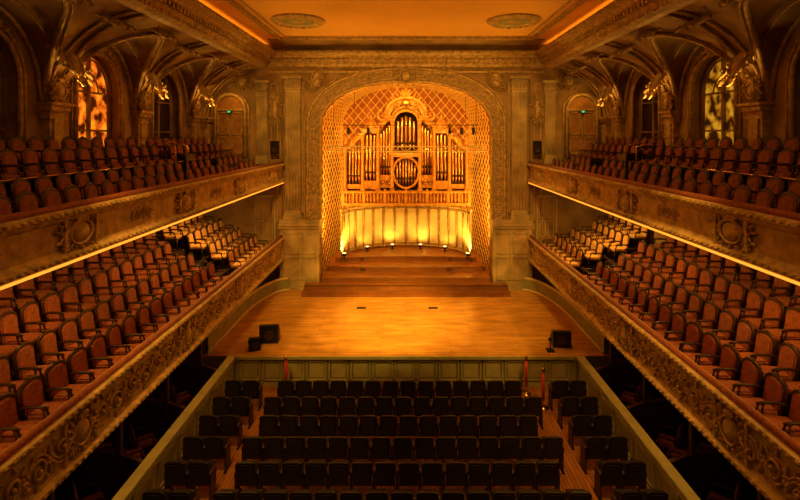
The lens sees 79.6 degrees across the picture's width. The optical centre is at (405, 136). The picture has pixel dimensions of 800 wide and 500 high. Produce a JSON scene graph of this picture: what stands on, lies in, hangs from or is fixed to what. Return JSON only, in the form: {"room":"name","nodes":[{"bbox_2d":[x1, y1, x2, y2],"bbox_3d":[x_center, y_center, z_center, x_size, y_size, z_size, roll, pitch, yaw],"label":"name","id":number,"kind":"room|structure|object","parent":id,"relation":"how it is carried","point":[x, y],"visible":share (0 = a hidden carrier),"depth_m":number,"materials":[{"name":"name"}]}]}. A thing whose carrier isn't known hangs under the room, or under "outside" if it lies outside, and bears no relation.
{"room":"auditorium","nodes":[
{"label":"auditorium","id":0,"kind":"room"},
{"bbox_2d":[0,0,251,312],"bbox_3d":[-8.425,1.925,9.600,3.350,12.750,27.000,0,0,0],"label":"wall","id":1,"kind":"structure","parent":0,"point":[47,12],"depth_m":13.38,"materials":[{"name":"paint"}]},
{"bbox_2d":[0,51,7,147],"bbox_3d":[-9.923,-1.173,10.800,0.127,2.947,2.293,0,0,0],"label":"window","id":2,"kind":"structure","parent":1,"relation":"in","point":[3,71],"depth_m":11.82,"materials":[{"name":"glass"}]},
{"bbox_2d":[47,75,71,102],"bbox_3d":[-9.300,-1.259,12.900,0.208,0.762,0.823,0,0,0],"label":"cartouche","id":3,"kind":"object","parent":1,"relation":"attached to","point":[59,92],"visible":0.97,"depth_m":12.82,"materials":[{"name":"paint"}]},
{"bbox_2d":[45,44,93,86],"bbox_3d":[-9.025,-2.138,12.899,0.905,1.597,1.494,0,0,0],"label":"sconce","id":4,"kind":"object","parent":1,"relation":"attached to","point":[74,64],"visible":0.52,"depth_m":12.82,"materials":[{"name":"metal"}]},
{"bbox_2d":[78,56,111,146],"bbox_3d":[-9.923,-1.173,15.000,0.127,2.947,2.293,0,0,0],"label":"window","id":5,"kind":"structure","parent":1,"relation":"in","point":[94,103],"depth_m":15.41,"materials":[{"name":"glass"}]},
{"bbox_2d":[90,12,138,33],"bbox_3d":[-7.860,-3.119,12.900,0.930,0.566,1.641,0,0,0],"label":"cartouche","id":6,"kind":"object","parent":1,"relation":"attached to","point":[117,22],"visible":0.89,"depth_m":12.61,"materials":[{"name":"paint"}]},
{"bbox_2d":[0,0,257,169],"bbox_3d":[-8.337,-1.141,9.425,2.645,4.483,27.490,0,0,0],"label":"vaulted arches","id":7,"kind":"structure","parent":1,"relation":"attached to","point":[52,117],"depth_m":13.78,"materials":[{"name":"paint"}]},
{"bbox_2d":[0,229,284,499],"bbox_3d":[-7.685,5.160,9.590,3.830,1.520,26.980,0,0,0],"label":"balcony","id":8,"kind":"object","parent":1,"relation":"attached to","point":[39,461],"visible":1,"depth_m":9.77,"materials":[{"name":"paint"}]},
{"bbox_2d":[0,214,213,323],"bbox_3d":[-9.182,3.847,14.721,0.710,1.110,15.171,0,0,0],"label":"row of seats","id":9,"kind":"object","parent":8,"relation":"on","point":[34,289],"depth_m":13.87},
{"bbox_2d":[0,218,233,357],"bbox_3d":[-8.382,4.327,14.526,0.710,1.110,16.453,0,0,0],"label":"row of seats","id":10,"kind":"object","parent":8,"relation":"on","point":[72,299],"depth_m":12.78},
{"bbox_2d":[0,227,251,394],"bbox_3d":[-7.532,4.747,14.237,0.710,1.110,17.080,0,0,0],"label":"row of seats","id":11,"kind":"object","parent":8,"relation":"on","point":[72,333],"depth_m":11.89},
{"bbox_2d":[0,234,267,452],"bbox_3d":[-6.682,4.997,13.632,0.711,1.110,17.702,0,0,0],"label":"row of seats","id":12,"kind":"object","parent":8,"relation":"on","point":[37,397],"depth_m":10.55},
{"bbox_2d":[0,158,285,289],"bbox_3d":[-7.685,1.695,9.590,3.830,1.350,26.980,0,0,0],"label":"balcony","id":13,"kind":"object","parent":1,"relation":"attached to","point":[34,243],"visible":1,"depth_m":9.46,"materials":[{"name":"paint"}]},
{"bbox_2d":[0,136,214,182],"bbox_3d":[-9.076,0.498,14.838,0.690,1.048,15.674,0,0,0],"label":"row of seats","id":14,"kind":"object","parent":13,"relation":"on","point":[17,144],"depth_m":13.93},
{"bbox_2d":[0,142,234,187],"bbox_3d":[-8.326,0.758,14.596,0.689,1.048,16.276,0,0,0],"label":"row of seats","id":15,"kind":"object","parent":13,"relation":"on","point":[10,167],"depth_m":12.60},
{"bbox_2d":[0,135,242,181],"bbox_3d":[-8.541,0.890,13.900,1.561,1.920,17.844,0,0,0],"label":"handrail","id":16,"kind":"object","parent":13,"relation":"on","point":[35,177],"visible":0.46,"depth_m":15.21,"materials":[{"name":"gold metal"}]},
{"bbox_2d":[0,155,248,212],"bbox_3d":[-7.426,1.328,14.116,0.690,1.048,16.876,0,0,0],"label":"row of seats","id":17,"kind":"object","parent":13,"relation":"on","point":[41,183],"depth_m":11.93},
{"bbox_2d":[0,158,256,215],"bbox_3d":[-6.676,1.498,13.600,0.688,1.049,17.493,0,0,0],"label":"row of seats","id":18,"kind":"object","parent":13,"relation":"on","point":[26,200],"depth_m":10.49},
{"bbox_2d":[177,154,193,179],"bbox_3d":[-6.150,0.835,13.440,0.240,0.730,0.580,0,0,0],"label":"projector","id":19,"kind":"object","parent":13,"relation":"attached to","point":[180,157],"visible":0.95,"depth_m":13.36,"materials":[{"name":"black metal"}]},
{"bbox_2d":[138,91,151,110],"bbox_3d":[-9.300,-1.259,17.100,0.208,0.762,0.823,0,0,0],"label":"cartouche","id":20,"kind":"object","parent":1,"relation":"attached to","point":[144,98],"visible":1,"depth_m":17.00,"materials":[{"name":"paint"}]},
{"bbox_2d":[137,68,168,98],"bbox_3d":[-9.025,-2.138,17.099,0.905,1.597,1.494,0,0,0],"label":"sconce","id":21,"kind":"object","parent":1,"relation":"attached to","point":[154,80],"visible":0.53,"depth_m":17.01,"materials":[{"name":"metal"}]},
{"bbox_2d":[154,77,172,143],"bbox_3d":[-9.923,-1.173,19.200,0.127,2.947,2.293,0,0,0],"label":"window","id":22,"kind":"structure","parent":1,"relation":"in","point":[163,108],"depth_m":19.73,"materials":[{"name":"glass"}]},
{"bbox_2d":[150,28,178,42],"bbox_3d":[-7.556,-3.200,15.000,0.682,0.463,1.313,0,0,0],"label":"cartouche","id":23,"kind":"object","parent":1,"relation":"attached to","point":[163,34],"visible":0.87,"depth_m":14.76,"materials":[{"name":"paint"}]},
{"bbox_2d":[114,0,274,67],"bbox_3d":[-6.605,-3.975,9.600,0.990,1.350,27.000,0,0,0],"label":"trim","id":24,"kind":"structure","parent":1,"relation":"attached to","point":[193,18],"depth_m":15.53,"materials":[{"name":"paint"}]},
{"bbox_2d":[192,82,214,106],"bbox_3d":[-9.025,-2.138,21.299,0.905,1.597,1.494,0,0,0],"label":"sconce","id":25,"kind":"object","parent":1,"relation":"attached to","point":[204,92],"visible":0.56,"depth_m":21.17,"materials":[{"name":"metal"}]},
{"bbox_2d":[198,0,613,44],"bbox_3d":[0.000,-4.500,9.800,14.000,0.300,27.400,0,0,0],"label":"ceiling","id":26,"kind":"structure","parent":0,"point":[344,19],"depth_m":17.73,"materials":[{"name":"paint"}]},
{"bbox_2d":[270,13,324,28],"bbox_3d":[-4.100,-4.380,18.260,2.040,0.130,2.040,0,0,0],"label":"rosette","id":27,"kind":"object","parent":26,"relation":"attached to","point":[291,20],"depth_m":18.07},
{"bbox_2d":[487,13,541,28],"bbox_3d":[4.100,-4.380,18.260,2.040,0.130,2.040,0,0,0],"label":"rosette","id":28,"kind":"object","parent":26,"relation":"attached to","point":[517,20],"depth_m":18.07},
{"bbox_2d":[207,45,604,290],"bbox_3d":[0.000,1.825,23.350,20.000,12.950,0.500,0,0,0],"label":"wall","id":29,"kind":"structure","parent":0,"point":[241,214],"depth_m":23.10,"materials":[{"name":"paint"}]},
{"bbox_2d":[211,93,248,157],"bbox_3d":[-8.450,-0.567,23.040,1.843,3.133,0.180,0,0,0],"label":"door","id":30,"kind":"structure","parent":29,"relation":"in","point":[230,129],"depth_m":23.03,"materials":[{"name":"wood"}]},
{"bbox_2d":[229,70,255,90],"bbox_3d":[-7.850,-2.712,23.020,1.396,1.047,0.195,0,0,0],"label":"cartouche","id":31,"kind":"object","parent":29,"relation":"attached to","point":[241,80],"visible":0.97,"depth_m":22.98,"materials":[{"name":"paint"}]},
{"bbox_2d":[255,195,275,240],"bbox_3d":[-6.750,3.900,23.055,1.000,2.200,0.090,0,0,0],"label":"door","id":32,"kind":"structure","parent":29,"relation":"in","point":[265,205],"depth_m":23.05,"materials":[{"name":"paint"}]},
{"bbox_2d":[267,91,282,128],"bbox_3d":[-6.300,-1.322,23.020,0.799,1.904,0.180,0,0,0],"label":"cartouche","id":33,"kind":"object","parent":29,"relation":"attached to","point":[274,108],"visible":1,"depth_m":22.98,"materials":[{"name":"paint"}]},
{"bbox_2d":[306,67,325,83],"bbox_3d":[-4.309,-2.956,23.000,0.961,0.853,0.168,0,0,-1],"label":"cartouche","id":34,"kind":"object","parent":29,"relation":"attached to","point":[315,74],"visible":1,"depth_m":22.95,"materials":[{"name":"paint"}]},
{"bbox_2d":[304,67,507,220],"bbox_3d":[0.000,0.382,23.035,9.789,7.653,0.190,0,0,0],"label":"trim","id":35,"kind":"structure","parent":29,"relation":"attached to","point":[312,123],"depth_m":23.00,"materials":[{"name":"paint"}]},
{"bbox_2d":[254,76,557,290],"bbox_3d":[0.000,2.200,22.875,14.500,10.200,0.450,0,0,0],"label":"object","id":36,"kind":"structure","parent":29,"relation":"attached to","point":[300,247],"depth_m":22.89,"materials":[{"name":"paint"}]},
{"bbox_2d":[268,50,543,72],"bbox_3d":[0.000,-3.580,22.758,13.200,1.000,0.683,0,0,0],"label":"trim","id":37,"kind":"structure","parent":29,"relation":"attached to","point":[280,58],"depth_m":22.73,"materials":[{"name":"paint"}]},
{"bbox_2d":[390,67,421,85],"bbox_3d":[0.000,-2.911,22.960,1.596,0.952,0.225,0,0,0],"label":"cartouche","id":38,"kind":"object","parent":29,"relation":"attached to","point":[405,76],"visible":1,"depth_m":22.91,"materials":[{"name":"paint"}]},
{"bbox_2d":[267,39,544,49],"bbox_3d":[0.000,-4.190,22.400,12.600,0.520,1.400,0,0,0],"label":"trim","id":39,"kind":"structure","parent":29,"relation":"attached to","point":[277,44],"depth_m":22.49,"materials":[{"name":"paint"}]},
{"bbox_2d":[486,74,505,90],"bbox_3d":[4.309,-2.606,23.000,0.961,0.853,0.168,0,0,1],"label":"cartouche","id":40,"kind":"object","parent":29,"relation":"attached to","point":[495,83],"visible":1,"depth_m":22.95,"materials":[{"name":"paint"}]},
{"bbox_2d":[529,91,544,128],"bbox_3d":[6.300,-1.322,23.020,0.799,1.904,0.180,0,0,0],"label":"cartouche","id":41,"kind":"object","parent":29,"relation":"attached to","point":[537,108],"visible":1,"depth_m":22.98,"materials":[{"name":"paint"}]},
{"bbox_2d":[536,195,556,240],"bbox_3d":[6.750,3.900,23.055,1.000,2.200,0.090,0,0,0],"label":"door","id":42,"kind":"structure","parent":29,"relation":"in","point":[546,205],"depth_m":23.05,"materials":[{"name":"paint"}]},
{"bbox_2d":[556,70,582,90],"bbox_3d":[7.850,-2.712,23.020,1.396,1.047,0.195,0,0,0],"label":"cartouche","id":43,"kind":"object","parent":29,"relation":"attached to","point":[570,80],"visible":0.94,"depth_m":22.97,"materials":[{"name":"paint"}]},
{"bbox_2d":[563,93,600,157],"bbox_3d":[8.450,-0.567,23.040,1.843,3.133,0.180,0,0,0],"label":"door","id":44,"kind":"structure","parent":29,"relation":"in","point":[579,129],"depth_m":23.04,"materials":[{"name":"wood"}]},
{"bbox_2d":[114,340,697,499],"bbox_3d":[0.000,8.450,12.650,20.000,0.300,33.700,0,0,0],"label":"floor","id":45,"kind":"structure","parent":0,"point":[574,477],"depth_m":12.24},
{"bbox_2d":[70,481,104,499],"bbox_3d":[-6.798,7.788,10.259,0.627,1.028,0.615,0,0,-40],"label":"chair","id":46,"kind":"object","parent":45,"relation":"on","point":[99,495],"visible":1,"depth_m":10.36,"materials":[{"name":"fabric"}]},
{"bbox_2d":[55,422,143,499],"bbox_3d":[-7.235,7.115,10.730,2.690,2.370,0.100,0,0,0],"label":"wall","id":47,"kind":"structure","parent":45,"relation":"on","point":[110,469],"depth_m":10.70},
{"bbox_2d":[114,436,145,458],"bbox_3d":[-6.798,7.788,11.809,0.627,1.028,0.615,0,0,-40],"label":"chair","id":48,"kind":"object","parent":45,"relation":"on","point":[138,452],"visible":0.34,"depth_m":11.84,"materials":[{"name":"fabric"}]},
{"bbox_2d":[127,422,156,450],"bbox_3d":[-6.798,7.788,12.359,0.627,1.028,0.615,0,0,-40],"label":"chair","id":49,"kind":"object","parent":45,"relation":"on","point":[147,441],"visible":0.87,"depth_m":12.24,"materials":[{"name":"fabric"}]},
{"bbox_2d":[99,376,185,447],"bbox_3d":[-7.235,7.115,12.830,2.690,2.370,0.100,0,0,0],"label":"wall","id":50,"kind":"structure","parent":45,"relation":"on","point":[160,415],"depth_m":12.80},
{"bbox_2d":[142,489,200,499],"bbox_3d":[-4.980,7.834,10.156,1.090,0.930,0.468,0,0,0],"label":"theater seats","id":51,"kind":"object","parent":45,"relation":"on","point":[154,494],"visible":1,"depth_m":9.95,"materials":[{"name":"black fabric"}]},
{"bbox_2d":[112,356,235,499],"bbox_3d":[-5.755,7.770,5.980,0.250,1.060,19.760,0,0,0],"label":"parapet","id":52,"kind":"object","parent":45,"relation":"on","point":[149,475],"depth_m":11.84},
{"bbox_2d":[169,381,192,406],"bbox_3d":[-6.798,7.788,14.459,0.627,1.028,0.615,0,0,-40],"label":"chair","id":53,"kind":"object","parent":45,"relation":"on","point":[185,397],"visible":0.8,"depth_m":14.33,"materials":[{"name":"fabric"}]},
{"bbox_2d":[147,342,216,403],"bbox_3d":[-7.235,7.115,14.930,2.690,2.370,0.100,0,0,0],"label":"wall","id":54,"kind":"structure","parent":45,"relation":"on","point":[194,375],"depth_m":14.90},
{"bbox_2d":[163,460,217,499],"bbox_3d":[-4.980,7.834,11.066,1.090,0.930,0.468,0,0,0],"label":"theater seats","id":55,"kind":"object","parent":45,"relation":"on","point":[187,473],"visible":0.94,"depth_m":10.90,"materials":[{"name":"black fabric"}]},
{"bbox_2d":[182,436,231,473],"bbox_3d":[-4.980,7.834,11.976,1.090,0.930,0.468,0,0,0],"label":"theater seats","id":56,"kind":"object","parent":45,"relation":"on","point":[194,447],"visible":0.88,"depth_m":11.81,"materials":[{"name":"black fabric"}]},
{"bbox_2d":[198,415,242,449],"bbox_3d":[-4.980,7.834,12.886,1.090,0.930,0.468,0,0,0],"label":"theater seats","id":57,"kind":"object","parent":45,"relation":"on","point":[209,425],"visible":0.89,"depth_m":12.72,"materials":[{"name":"black fabric"}]},
{"bbox_2d":[212,396,253,428],"bbox_3d":[-4.980,7.834,13.796,1.090,0.930,0.468,0,0,0],"label":"theater seats","id":58,"kind":"object","parent":45,"relation":"on","point":[222,405],"visible":0.88,"depth_m":13.62,"materials":[{"name":"black fabric"}]},
{"bbox_2d":[224,380,263,410],"bbox_3d":[-4.980,7.834,14.706,1.090,0.930,0.468,0,0,0],"label":"theater seats","id":59,"kind":"object","parent":45,"relation":"on","point":[248,388],"visible":0.88,"depth_m":14.53,"materials":[{"name":"black fabric"}]},
{"bbox_2d":[234,460,560,496],"bbox_3d":[-0.200,7.834,11.066,7.450,0.930,0.468,0,0,0],"label":"theater seats","id":60,"kind":"object","parent":45,"relation":"on","point":[247,472],"visible":0.9,"depth_m":10.89,"materials":[{"name":"black fabric"}]},
{"bbox_2d":[258,415,538,444],"bbox_3d":[-0.200,7.834,12.886,7.450,0.930,0.468,0,0,0],"label":"theater seats","id":61,"kind":"object","parent":45,"relation":"on","point":[269,425],"visible":0.84,"depth_m":12.70,"materials":[{"name":"black fabric"}]},
{"bbox_2d":[277,380,521,410],"bbox_3d":[-0.200,7.834,14.706,7.450,0.930,0.468,0,0,0],"label":"theater seats","id":62,"kind":"object","parent":45,"relation":"on","point":[301,388],"visible":0.73,"depth_m":14.52,"materials":[{"name":"black fabric"}]},
{"bbox_2d":[212,489,591,499],"bbox_3d":[-0.080,7.834,10.156,7.980,0.930,0.468,0,0,0],"label":"theater seats","id":63,"kind":"object","parent":45,"relation":"on","point":[222,494],"visible":1,"depth_m":9.95,"materials":[{"name":"black fabric"}]},
{"bbox_2d":[241,436,564,473],"bbox_3d":[-0.080,7.834,11.976,7.980,0.930,0.468,0,0,0],"label":"theater seats","id":64,"kind":"object","parent":45,"relation":"on","point":[253,447],"visible":0.8,"depth_m":11.80,"materials":[{"name":"black fabric"}]},
{"bbox_2d":[263,396,543,428],"bbox_3d":[-0.080,7.834,13.796,7.980,0.930,0.468,0,0,0],"label":"theater seats","id":65,"kind":"object","parent":45,"relation":"on","point":[273,405],"visible":0.84,"depth_m":13.61,"materials":[{"name":"black fabric"}]},
{"bbox_2d":[203,270,608,386],"bbox_3d":[0.000,7.785,22.240,13.800,1.030,12.720,0,0,0],"label":"stage","id":66,"kind":"object","parent":45,"relation":"on","point":[399,339],"visible":0.81,"depth_m":16.98,"materials":[{"name":"brown wood"}]},
{"bbox_2d":[204,277,289,353],"bbox_3d":[-6.115,6.950,19.400,1.250,0.640,6.700,0,0,0],"label":"parapet","id":67,"kind":"object","parent":66,"relation":"on","point":[273,287],"depth_m":19.53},
{"bbox_2d":[247,336,260,351],"bbox_3d":[-5.216,7.059,16.485,0.440,0.420,0.470,0,0,-17],"label":"stage monitor speaker","id":68,"kind":"object","parent":66,"relation":"on","point":[254,343],"depth_m":16.29},
{"bbox_2d":[259,324,279,343],"bbox_3d":[-4.869,6.959,17.088,0.700,0.620,0.470,0,0,-6],"label":"stage monitor speaker","id":69,"kind":"object","parent":66,"relation":"on","point":[269,333],"depth_m":16.88},
{"bbox_2d":[338,89,473,206],"bbox_3d":[-0.001,1.750,26.675,7.504,8.840,1.550,0,0,0],"label":"pipe organ","id":70,"kind":"object","parent":66,"relation":"on","point":[369,178],"visible":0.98,"depth_m":26.32,"materials":[{"name":"brown wood"}]},
{"bbox_2d":[323,83,488,272],"bbox_3d":[0.000,2.110,26.057,9.100,10.419,4.954,0,0,0],"label":"lattice","id":71,"kind":"object","parent":66,"relation":"on","point":[448,102],"visible":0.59,"depth_m":28.02,"materials":[{"name":"gold metal"}]},
{"bbox_2d":[325,91,486,151],"bbox_3d":[0.000,-0.775,24.070,7.960,3.050,0.691,0,0,0],"label":"lighting truss","id":72,"kind":"object","parent":71,"relation":"attached to","point":[347,127],"visible":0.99,"depth_m":23.73,"materials":[{"name":"metal"}]},
{"bbox_2d":[340,206,471,256],"bbox_3d":[0.000,4.950,25.974,6.796,2.440,2.648,0,0,0],"label":"backdrop panel","id":73,"kind":"object","parent":66,"relation":"on","point":[361,226],"visible":0.87,"depth_m":26.75,"materials":[{"name":"beige paint"}]},
{"bbox_2d":[301,246,510,296],"bbox_3d":[0.000,6.725,24.585,9.500,1.090,5.630,0,0,0],"label":"stage riser","id":74,"kind":"object","parent":66,"relation":"on","point":[400,271],"depth_m":22.94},
{"bbox_2d":[550,330,570,347],"bbox_3d":[5.379,6.994,16.742,0.660,0.550,0.470,0,0,6],"label":"stage monitor speaker","id":75,"kind":"object","parent":66,"relation":"on","point":[560,338],"depth_m":16.53},
{"bbox_2d":[522,277,607,353],"bbox_3d":[6.114,6.950,19.400,1.252,0.640,6.700,0,0,0],"label":"parapet","id":76,"kind":"object","parent":66,"relation":"on","point":[532,285],"depth_m":19.53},
{"bbox_2d":[522,356,531,396],"bbox_3d":[3.880,7.675,15.500,0.360,1.250,0.351,0,0,0],"label":"stanchion","id":77,"kind":"object","parent":45,"relation":"on","point":[525,393],"visible":0.92,"depth_m":15.46,"materials":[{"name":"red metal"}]},
{"bbox_2d":[541,367,548,410],"bbox_3d":[4.200,7.675,14.700,0.360,1.250,0.351,0,0,0],"label":"stanchion","id":78,"kind":"object","parent":45,"relation":"on","point":[545,407],"visible":0.8,"depth_m":14.67,"materials":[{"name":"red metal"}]},
{"bbox_2d":[548,380,586,410],"bbox_3d":[4.950,7.834,14.706,1.090,0.930,0.468,0,0,0],"label":"theater seats","id":79,"kind":"object","parent":45,"relation":"on","point":[557,389],"visible":0.84,"depth_m":14.53,"materials":[{"name":"black fabric"}]},
{"bbox_2d":[557,396,598,428],"bbox_3d":[4.950,7.834,13.796,1.090,0.930,0.468,0,0,0],"label":"theater seats","id":80,"kind":"object","parent":45,"relation":"on","point":[567,405],"visible":0.85,"depth_m":13.62,"materials":[{"name":"black fabric"}]},
{"bbox_2d":[567,415,612,449],"bbox_3d":[4.950,7.834,12.886,1.090,0.930,0.468,0,0,0],"label":"theater seats","id":81,"kind":"object","parent":45,"relation":"on","point":[578,425],"visible":0.83,"depth_m":12.71,"materials":[{"name":"black fabric"}]},
{"bbox_2d":[579,436,628,473],"bbox_3d":[4.950,7.834,11.976,1.090,0.930,0.468,0,0,0],"label":"theater seats","id":82,"kind":"object","parent":45,"relation":"on","point":[591,447],"visible":0.87,"depth_m":11.81,"materials":[{"name":"black fabric"}]},
{"bbox_2d":[593,460,646,499],"bbox_3d":[4.950,7.834,11.066,1.090,0.930,0.468,0,0,0],"label":"theater seats","id":83,"kind":"object","parent":45,"relation":"on","point":[623,473],"visible":0.93,"depth_m":10.90,"materials":[{"name":"black fabric"}]},
{"bbox_2d":[619,381,642,406],"bbox_3d":[6.798,7.788,14.459,0.627,1.028,0.615,0,0,40],"label":"chair","id":84,"kind":"object","parent":45,"relation":"on","point":[626,397],"visible":0.81,"depth_m":14.33,"materials":[{"name":"fabric"}]},
{"bbox_2d":[576,356,699,499],"bbox_3d":[5.755,7.770,5.980,0.250,1.060,19.760,0,0,0],"label":"parapet","id":85,"kind":"object","parent":45,"relation":"on","point":[661,474],"depth_m":11.87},
{"bbox_2d":[610,489,668,499],"bbox_3d":[4.950,7.834,10.156,1.090,0.930,0.468,0,0,0],"label":"theater seats","id":86,"kind":"object","parent":45,"relation":"on","point":[620,494],"visible":1,"depth_m":9.95,"materials":[{"name":"black fabric"}]},
{"bbox_2d":[655,422,684,450],"bbox_3d":[6.798,7.788,12.359,0.627,1.028,0.615,0,0,40],"label":"chair","id":87,"kind":"object","parent":45,"relation":"on","point":[664,441],"visible":0.88,"depth_m":12.24,"materials":[{"name":"fabric"}]},
{"bbox_2d":[666,436,697,458],"bbox_3d":[6.798,7.788,11.809,0.627,1.028,0.615,0,0,40],"label":"chair","id":88,"kind":"object","parent":45,"relation":"on","point":[672,452],"visible":0.36,"depth_m":11.84,"materials":[{"name":"fabric"}]},
{"bbox_2d":[707,481,741,499],"bbox_3d":[6.798,7.788,10.259,0.627,1.028,0.615,0,0,40],"label":"chair","id":89,"kind":"object","parent":45,"relation":"on","point":[712,495],"visible":1,"depth_m":10.36,"materials":[{"name":"fabric"}]},
{"bbox_2d":[595,342,664,403],"bbox_3d":[7.235,7.115,14.930,2.690,2.370,0.100,0,0,0],"label":"wall","id":90,"kind":"structure","parent":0,"point":[616,375],"depth_m":14.90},
{"bbox_2d":[626,376,712,447],"bbox_3d":[7.235,7.115,12.830,2.690,2.370,0.100,0,0,0],"label":"wall","id":91,"kind":"structure","parent":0,"point":[651,415],"depth_m":12.80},
{"bbox_2d":[560,0,799,310],"bbox_3d":[8.425,1.925,9.600,3.350,12.750,27.000,0,0,0],"label":"wall","id":92,"kind":"structure","parent":0,"point":[764,13],"depth_m":13.71,"materials":[{"name":"paint"}]},
{"bbox_2d":[597,82,619,106],"bbox_3d":[9.025,-2.138,21.301,0.905,1.597,1.494,0,0,0],"label":"cartouche","id":93,"kind":"object","parent":92,"relation":"attached to","point":[607,92],"visible":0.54,"depth_m":21.17,"materials":[{"name":"paint"}]},
{"bbox_2d":[537,0,697,67],"bbox_3d":[6.605,-3.975,9.600,0.990,1.350,27.000,0,0,0],"label":"trim","id":94,"kind":"structure","parent":92,"relation":"attached to","point":[618,18],"depth_m":15.53,"materials":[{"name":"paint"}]},
{"bbox_2d":[633,28,661,42],"bbox_3d":[7.556,-3.200,15.000,0.682,0.463,1.313,0,0,0],"label":"cartouche","id":95,"kind":"object","parent":92,"relation":"attached to","point":[647,34],"visible":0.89,"depth_m":14.78,"materials":[{"name":"paint"}]},
{"bbox_2d":[639,77,657,144],"bbox_3d":[9.937,-1.173,19.200,0.127,2.947,2.293,0,0,0],"label":"window","id":96,"kind":"structure","parent":92,"relation":"in","point":[648,108],"depth_m":19.73,"materials":[{"name":"glass"}]},
{"bbox_2d":[643,68,674,98],"bbox_3d":[9.025,-2.138,17.101,0.905,1.597,1.494,0,0,0],"label":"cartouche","id":97,"kind":"object","parent":92,"relation":"attached to","point":[657,80],"visible":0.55,"depth_m":17.00,"materials":[{"name":"paint"}]},
{"bbox_2d":[526,158,799,285],"bbox_3d":[7.685,1.695,9.590,3.830,1.350,26.980,0,0,0],"label":"balcony","id":98,"kind":"object","parent":92,"relation":"attached to","point":[756,237],"visible":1,"depth_m":9.78,"materials":[{"name":"paint"}]},
{"bbox_2d":[618,154,634,179],"bbox_3d":[6.150,0.835,13.440,0.240,0.730,0.580,0,0,0],"label":"projector","id":99,"kind":"object","parent":98,"relation":"attached to","point":[626,157],"visible":0.95,"depth_m":13.36,"materials":[{"name":"black metal"}]},
{"bbox_2d":[552,158,799,212],"bbox_3d":[6.676,1.498,13.812,0.688,1.049,18.074,0,0,0],"label":"row of seats","id":100,"kind":"object","parent":98,"relation":"on","point":[787,201],"depth_m":10.89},
{"bbox_2d":[564,155,799,207],"bbox_3d":[7.426,1.328,13.929,0.690,1.048,16.891,0,0,0],"label":"row of seats","id":101,"kind":"object","parent":98,"relation":"on","point":[776,184],"depth_m":12.10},
{"bbox_2d":[569,135,795,179],"bbox_3d":[8.541,0.890,13.900,1.561,1.920,17.844,0,0,0],"label":"handrail","id":102,"kind":"object","parent":98,"relation":"on","point":[662,139],"visible":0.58,"depth_m":16.25,"materials":[{"name":"gold metal"}]},
{"bbox_2d":[578,142,799,185],"bbox_3d":[8.326,0.758,14.475,0.689,1.048,16.273,0,0,0],"label":"row of seats","id":103,"kind":"object","parent":98,"relation":"on","point":[785,165],"depth_m":12.87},
{"bbox_2d":[593,136,799,173],"bbox_3d":[9.076,0.498,14.937,0.690,1.048,15.684,0,0,0],"label":"row of seats","id":104,"kind":"object","parent":98,"relation":"on","point":[793,142],"depth_m":14.48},
{"bbox_2d":[527,230,799,499],"bbox_3d":[7.685,5.160,9.590,3.830,1.520,26.980,0,0,0],"label":"balcony","id":105,"kind":"object","parent":92,"relation":"attached to","point":[763,453],"visible":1,"depth_m":9.91,"materials":[{"name":"paint"}]},
{"bbox_2d":[543,233,799,443],"bbox_3d":[6.682,4.997,13.778,0.711,1.110,17.687,0,0,0],"label":"row of seats","id":106,"kind":"object","parent":105,"relation":"on","point":[704,349],"depth_m":10.92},
{"bbox_2d":[560,227,799,398],"bbox_3d":[7.532,4.747,14.203,0.710,1.110,17.050,0,0,0],"label":"row of seats","id":107,"kind":"object","parent":105,"relation":"on","point":[761,345],"depth_m":12.07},
{"bbox_2d":[581,219,799,352],"bbox_3d":[8.382,4.327,14.447,0.711,1.110,15.803,0,0,0],"label":"row of seats","id":108,"kind":"object","parent":105,"relation":"on","point":[769,314],"depth_m":13.17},
{"bbox_2d":[660,91,673,110],"bbox_3d":[9.300,-1.259,17.100,0.208,0.762,0.823,0,0,0],"label":"cartouche","id":109,"kind":"object","parent":92,"relation":"attached to","point":[667,98],"visible":0.99,"depth_m":17.00,"materials":[{"name":"paint"}]},
{"bbox_2d":[554,0,799,168],"bbox_3d":[8.338,-1.146,9.425,2.644,4.492,27.490,0,0,0],"label":"vaulted arches","id":110,"kind":"structure","parent":92,"relation":"attached to","point":[759,117],"depth_m":13.86,"materials":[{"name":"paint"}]},
{"bbox_2d":[673,12,721,33],"bbox_3d":[7.860,-3.119,12.900,0.930,0.566,1.641,0,0,0],"label":"cartouche","id":111,"kind":"object","parent":92,"relation":"attached to","point":[694,22],"visible":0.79,"depth_m":12.63,"materials":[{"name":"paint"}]},
{"bbox_2d":[700,56,733,145],"bbox_3d":[9.937,-1.173,15.000,0.127,2.947,2.293,0,0,0],"label":"window","id":112,"kind":"structure","parent":92,"relation":"in","point":[716,103],"depth_m":15.41,"materials":[{"name":"glass"}]},
{"bbox_2d":[718,44,766,86],"bbox_3d":[9.025,-2.138,12.901,0.905,1.597,1.494,0,0,0],"label":"wall sconce","id":113,"kind":"object","parent":92,"relation":"attached to","point":[737,64],"visible":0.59,"depth_m":12.83,"materials":[{"name":"paint"}]},
{"bbox_2d":[740,75,764,102],"bbox_3d":[9.300,-1.259,12.900,0.208,0.762,0.823,0,0,0],"label":"cartouche","id":114,"kind":"object","parent":92,"relation":"attached to","point":[751,88],"visible":0.96,"depth_m":12.82,"materials":[{"name":"paint"}]},
{"bbox_2d":[597,214,799,308],"bbox_3d":[9.182,3.847,14.868,0.708,1.110,15.177,0,0,0],"label":"row of seats","id":115,"kind":"object","parent":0,"point":[768,285],"depth_m":14.11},
{"bbox_2d":[668,422,756,499],"bbox_3d":[7.235,7.115,10.730,2.690,2.370,0.100,0,0,0],"label":"wall","id":116,"kind":"structure","parent":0,"point":[701,469],"depth_m":10.70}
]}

